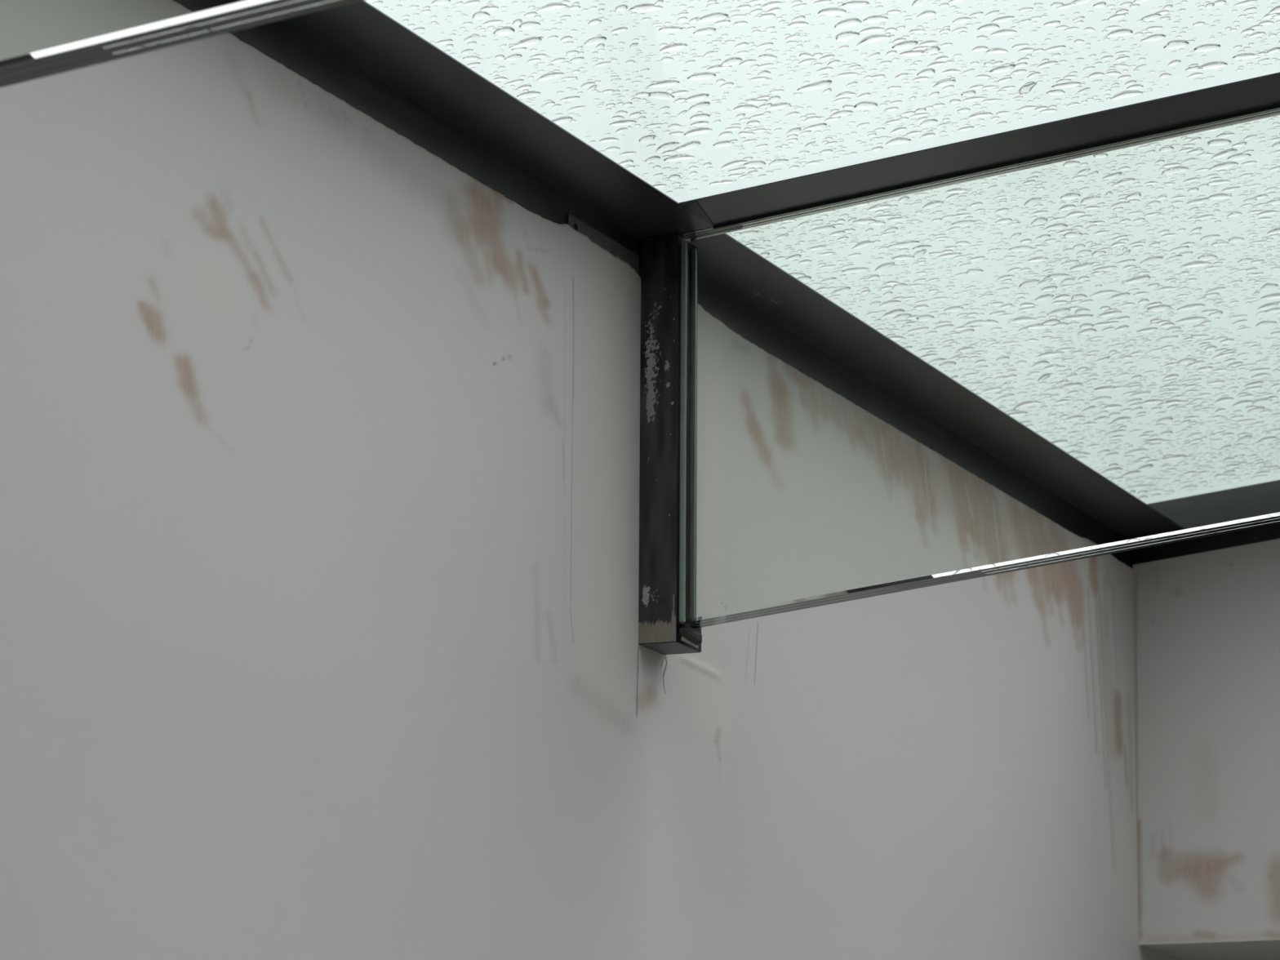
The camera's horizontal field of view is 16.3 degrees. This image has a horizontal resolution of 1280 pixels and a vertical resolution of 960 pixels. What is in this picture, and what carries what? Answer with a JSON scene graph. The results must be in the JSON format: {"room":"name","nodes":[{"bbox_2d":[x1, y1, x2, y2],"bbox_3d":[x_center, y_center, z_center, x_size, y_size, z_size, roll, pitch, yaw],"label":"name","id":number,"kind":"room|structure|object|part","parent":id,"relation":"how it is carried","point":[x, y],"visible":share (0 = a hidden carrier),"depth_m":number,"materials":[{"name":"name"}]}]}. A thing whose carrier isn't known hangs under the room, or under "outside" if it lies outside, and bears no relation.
{"room":"glass-roofed room","nodes":[
{"label":"glass-roofed room","id":0,"kind":"room"},
{"bbox_2d":[0,32,1182,959],"bbox_3d":[-0.259,1.006,4.233,0.122,2.721,11.400,-5,-13,23],"label":"wall","id":1,"kind":"structure","parent":0,"point":[319,441],"depth_m":4.32,"materials":[{"name":"paint"}]},
{"bbox_2d":[638,230,702,654],"bbox_3d":[0.037,-0.042,4.921,0.051,0.461,0.074,-5,-13,23],"label":"glass panel bracket","id":2,"kind":"object","parent":1,"relation":"attached to","point":[664,260],"visible":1,"depth_m":4.89,"materials":[{"name":"black metal"}]},
{"bbox_3d":[0.033,0.184,4.876,0.044,0.001,0.070,-5,-13,23],"label":"foot plate","id":3,"kind":"part","parent":2,"relation":"part of","materials":[{"name":"grey metal"}]},
{"bbox_2d":[681,107,1279,628],"bbox_3d":[1.413,-0.318,4.377,2.954,0.751,0.040,-5,-13,23],"label":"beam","id":4,"kind":"structure","parent":2,"relation":"attached to","point":[1073,356],"depth_m":4.77,"materials":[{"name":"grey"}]},
{"bbox_2d":[679,71,1279,229],"bbox_3d":[1.413,-0.544,4.369,2.916,0.315,0.141,-5,-13,23],"label":"bar","id":5,"kind":"object","parent":4,"relation":"on","point":[1262,93],"visible":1,"depth_m":4.76,"materials":[{"name":"metal"}]},
{"bbox_2d":[229,0,1131,567],"bbox_3d":[-0.012,-0.266,4.821,0.093,0.074,3.960,-5,-13,23],"label":"wall frame","id":6,"kind":"object","parent":1,"relation":"attached to","point":[357,53],"visible":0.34,"depth_m":4.49,"materials":[{"name":"grey metal"}]},
{"bbox_3d":[-0.040,-0.250,4.849,0.002,0.034,0.191,-5,-13,23],"label":"packing plate","id":7,"kind":"part","parent":6,"relation":"part of","materials":[{"name":"grey metal"}]},
{"bbox_3d":[1.015,-0.748,3.447,2.970,0.326,2.102,-5,-13,23],"label":"pane","id":8,"kind":"object","parent":6,"relation":"on","visible":0},
{"bbox_2d":[364,0,1279,195],"bbox_3d":[0.485,-0.599,3.868,1.655,0.178,1.530,-5,-13,23],"label":"roof panel","id":9,"kind":"object","parent":8,"relation":"on","point":[726,64],"visible":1,"depth_m":4.49,"materials":[{"name":"glass"}]},
{"bbox_2d":[1133,538,1279,959],"bbox_3d":[2.193,1.217,5.937,3.050,3.040,0.350,-5,-13,23],"label":"wall","id":10,"kind":"structure","parent":0,"point":[1206,624],"depth_m":6.51,"materials":[{"name":"paint"}]},
{"bbox_2d":[1130,523,1279,568],"bbox_3d":[2.095,-0.171,5.984,3.061,0.385,0.194,-5,-13,23],"label":"frame","id":11,"kind":"object","parent":10,"relation":"on","point":[1271,532],"visible":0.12,"depth_m":6.58,"materials":[{"name":"black metal"}]},
{"bbox_3d":[-0.730,-0.416,3.159,0.051,0.461,0.075,-5,-13,23],"label":"post","id":12,"kind":"object","parent":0,"visible":0},
{"bbox_2d":[0,0,361,88],"bbox_3d":[0.645,-0.692,2.615,2.954,0.751,0.040,-5,-13,23],"label":"beam","id":13,"kind":"structure","parent":12,"relation":"on","point":[39,38],"depth_m":2.95,"materials":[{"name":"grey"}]}
]}

